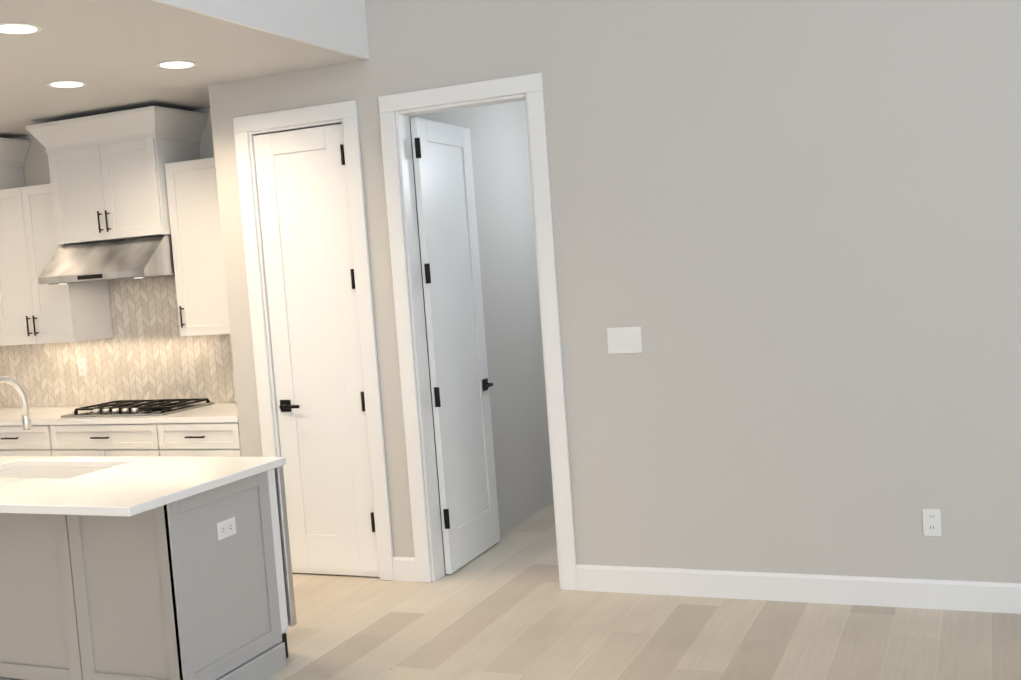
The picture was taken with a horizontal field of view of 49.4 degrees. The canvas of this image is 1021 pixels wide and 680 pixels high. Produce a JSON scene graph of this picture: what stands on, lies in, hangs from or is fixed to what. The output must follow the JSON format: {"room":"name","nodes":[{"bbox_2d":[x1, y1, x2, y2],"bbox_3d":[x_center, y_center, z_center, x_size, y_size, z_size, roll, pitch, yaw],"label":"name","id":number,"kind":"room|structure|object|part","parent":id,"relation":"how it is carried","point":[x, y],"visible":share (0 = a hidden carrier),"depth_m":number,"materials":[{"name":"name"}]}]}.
{"room":"kitchen","nodes":[
{"label":"kitchen","id":0,"kind":"room"},
{"bbox_2d":[3,108,231,407],"bbox_3d":[-2.460,-0.051,7.297,2.790,2.720,0.120,-3,4,23],"label":"wall","id":1,"kind":"structure","parent":0,"point":[36,168],"depth_m":7.39,"materials":[{"name":"beige paint"}]},
{"bbox_2d":[0,138,24,345],"bbox_3d":[-3.643,-0.617,7.280,0.729,1.348,0.729,-3,4,23],"label":"upper cabinet","id":2,"kind":"object","parent":1,"relation":"attached to","point":[11,150],"depth_m":7.32,"materials":[{"name":"white wood"}]},
{"bbox_2d":[0,182,112,345],"bbox_3d":[-3.005,-0.487,7.229,0.637,1.003,0.345,-3,4,23],"label":"upper cabinet","id":3,"kind":"object","parent":1,"relation":"attached to","point":[37,313],"depth_m":7.09,"materials":[{"name":"white wood"}]},
{"bbox_2d":[24,106,207,249],"bbox_3d":[-2.392,-0.987,6.843,0.995,0.735,0.480,-3,4,23],"label":"upper cabinet","id":4,"kind":"object","parent":1,"relation":"attached to","point":[136,173],"depth_m":6.67,"materials":[{"name":"white wood"}]},
{"bbox_2d":[38,235,174,284],"bbox_3d":[-2.379,-0.491,6.823,0.818,0.242,0.591,-3,4,23],"label":"range hood","id":5,"kind":"object","parent":4,"relation":"attached to","point":[131,259],"visible":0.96,"depth_m":6.61,"materials":[{"name":"silver metal"}]},
{"bbox_2d":[0,276,236,407],"bbox_3d":[-2.559,-0.102,7.266,2.696,1.060,0.006,-3,4,23],"label":"tile backsplash","id":6,"kind":"structure","parent":1,"relation":"attached to","point":[147,351],"depth_m":7.21,"materials":[{"name":"beige tile"}]},
{"bbox_2d":[77,358,87,375],"bbox_3d":[-2.862,0.182,7.415,0.075,0.120,0.007,-3,4,23],"label":"outlet","id":7,"kind":"object","parent":6,"relation":"attached to","point":[82,367],"visible":1,"depth_m":7.41,"materials":[{"name":"white plastic"}]},
{"bbox_2d":[171,154,229,335],"bbox_3d":[-1.686,-0.560,6.656,0.574,1.033,0.345,-3,4,23],"label":"upper cabinet","id":8,"kind":"object","parent":1,"relation":"attached to","point":[198,258],"depth_m":6.54,"materials":[{"name":"white wood"}]},
{"bbox_2d":[0,0,364,137],"bbox_3d":[-6.295,-1.221,5.484,10.052,0.410,12.400,-3,4,23],"label":"ceiling","id":9,"kind":"structure","parent":0,"point":[111,53],"depth_m":5.27,"materials":[{"name":"paint"}]},
{"bbox_2d":[0,23,41,33],"bbox_3d":[-2.000,-1.259,4.490,0.195,0.006,0.195,-3,4,14],"label":"recessed light","id":10,"kind":"object","parent":9,"relation":"in","point":[16,28],"depth_m":4.48,"materials":[{"name":"white plastic"}]},
{"bbox_2d":[47,80,86,87],"bbox_3d":[-2.293,-1.321,5.735,0.195,0.006,0.195,-4,4,-1],"label":"recessed light","id":11,"kind":"object","parent":9,"relation":"in","point":[65,83],"depth_m":5.72,"materials":[{"name":"white plastic"}]},
{"bbox_2d":[156,60,196,68],"bbox_3d":[-1.636,-1.350,5.440,0.195,0.006,0.195,-3,4,14],"label":"recessed light","id":12,"kind":"object","parent":9,"relation":"in","point":[173,64],"depth_m":5.42,"materials":[{"name":"white plastic"}]},
{"bbox_2d":[409,100,553,568],"bbox_3d":[1.046,-0.328,6.859,2.290,2.820,3.120,-3,4,23],"label":"wall","id":13,"kind":"structure","parent":0,"point":[507,257],"depth_m":7.00,"materials":[{"name":"beige paint"}]},
{"bbox_2d":[208,0,1020,582],"bbox_3d":[2.739,-1.672,4.231,9.550,5.600,0.120,-3,4,23],"label":"wall","id":14,"kind":"structure","parent":0,"point":[788,236],"depth_m":5.00,"materials":[{"name":"beige paint"}]},
{"bbox_2d":[151,0,368,59],"bbox_3d":[-2.448,-1.266,1.743,0.122,0.440,8.580,-3,4,23],"label":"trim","id":15,"kind":"structure","parent":14,"relation":"attached to","point":[340,26],"depth_m":5.13,"materials":[{"name":"white paint"}]},
{"bbox_2d":[233,100,393,580],"bbox_3d":[-1.035,0.030,6.008,0.770,2.525,0.138,-3,4,23],"label":"door frame","id":16,"kind":"structure","parent":14,"relation":"attached to","point":[345,112],"depth_m":5.87,"materials":[{"name":"white wood"}]},
{"bbox_2d":[253,124,378,576],"bbox_3d":[-1.050,0.083,5.967,0.566,2.410,0.087,-3,4,23],"label":"pantry door","id":17,"kind":"structure","parent":14,"relation":"in","point":[308,262],"depth_m":5.98,"materials":[{"name":"white wood"}]},
{"bbox_2d":[410,117,499,573],"bbox_3d":[-0.275,0.015,6.132,0.092,2.410,0.706,-3,4,23],"label":"bedroom door","id":18,"kind":"structure","parent":14,"relation":"in","point":[448,236],"depth_m":6.10,"materials":[{"name":"white wood"}]},
{"bbox_2d":[378,73,577,589],"bbox_3d":[-0.143,-0.010,5.631,0.898,2.525,0.156,-3,4,23],"label":"door frame","id":19,"kind":"structure","parent":14,"relation":"attached to","point":[528,88],"depth_m":5.65,"materials":[{"name":"white wood"}]},
{"bbox_2d":[607,326,642,353],"bbox_3d":[0.541,0.002,5.268,0.170,0.125,0.008,-3,4,23],"label":"switch plate","id":20,"kind":"object","parent":14,"relation":"attached to","point":[621,340],"visible":1,"depth_m":5.26,"materials":[{"name":"white plastic"}]},
{"bbox_2d":[393,556,1020,613],"bbox_3d":[-2.915,1.626,2.220,18.614,0.128,8.594,-3,4,23],"label":"baseboard","id":21,"kind":"structure","parent":14,"relation":"attached to","point":[998,597],"depth_m":5.04,"materials":[{"name":"white wood"}]},
{"bbox_2d":[922,509,941,535],"bbox_3d":[1.822,0.789,4.796,0.075,0.120,0.007,-3,4,23],"label":"outlet","id":22,"kind":"object","parent":14,"relation":"attached to","point":[931,518],"visible":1,"depth_m":4.79,"materials":[{"name":"white plastic"}]},
{"bbox_2d":[265,501,1020,679],"bbox_3d":[-2.160,1.567,3.985,18.840,0.100,12.640,-3,4,23],"label":"floor","id":23,"kind":"structure","parent":0,"point":[505,607],"depth_m":4.77,"materials":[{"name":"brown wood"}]},
{"bbox_2d":[0,425,39,455],"bbox_3d":[-2.913,0.927,7.180,0.669,0.856,0.613,-3,4,23],"label":"base cabinet","id":24,"kind":"object","parent":23,"relation":"on","point":[14,441],"depth_m":6.88,"materials":[{"name":"white wood"}]},
{"bbox_2d":[0,402,237,425],"bbox_3d":[-2.640,0.470,7.014,2.689,0.033,0.620,-3,4,23],"label":"countertop","id":25,"kind":"structure","parent":24,"relation":"on","point":[211,413],"depth_m":6.60,"materials":[{"name":"white stone"}]},
{"bbox_2d":[60,398,214,416],"bbox_3d":[-2.312,0.418,6.887,0.790,0.040,0.490,-3,4,23],"label":"cooktop","id":26,"kind":"object","parent":25,"relation":"in","point":[152,407],"visible":1,"depth_m":6.79,"materials":[{"name":"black metal"}]},
{"bbox_2d":[36,424,147,456],"bbox_3d":[-2.287,0.900,6.909,0.960,0.856,0.613,-3,4,23],"label":"base cabinet","id":27,"kind":"object","parent":23,"relation":"on","point":[100,440],"depth_m":6.64,"materials":[{"name":"white wood"}]},
{"bbox_2d":[0,456,286,679],"bbox_3d":[-2.053,1.016,4.666,2.100,0.890,0.930,-3,4,23],"label":"kitchen island","id":28,"kind":"object","parent":23,"relation":"on","point":[176,590],"depth_m":4.31,"materials":[{"name":"grey wood"}]},
{"bbox_2d":[0,376,30,429],"bbox_3d":[-2.142,0.364,4.636,0.106,0.424,0.293,-3,4,23],"label":"faucet","id":29,"kind":"object","parent":28,"relation":"on","point":[20,390],"visible":1,"depth_m":4.72,"materials":[{"name":"silver metal"}]},
{"bbox_3d":[-2.077,0.687,4.644,2.100,0.230,0.930,-3,4,23],"label":"kitchen island top","id":30,"kind":"part","parent":28,"relation":"part of","materials":[{"name":"white stone"}]},
{"bbox_2d":[216,516,235,540],"bbox_3d":[-1.122,0.745,4.388,0.006,0.070,0.115,-3,4,23],"label":"outlet","id":31,"kind":"object","parent":28,"relation":"attached to","point":[226,528],"visible":1,"depth_m":4.38,"materials":[{"name":"white plastic"}]},
{"bbox_2d":[144,422,241,456],"bbox_3d":[-1.666,0.872,6.640,0.638,0.856,0.613,-3,4,23],"label":"base cabinet","id":32,"kind":"object","parent":23,"relation":"on","point":[170,440],"depth_m":6.34,"materials":[{"name":"white wood"}]},
{"bbox_2d":[267,466,296,657],"bbox_3d":[-1.254,0.961,4.899,0.603,0.852,0.209,-3,4,23],"label":"dishwasher","id":33,"kind":"object","parent":23,"relation":"on","point":[281,546],"visible":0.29,"depth_m":4.79,"materials":[{"name":"white metal"}]}
]}

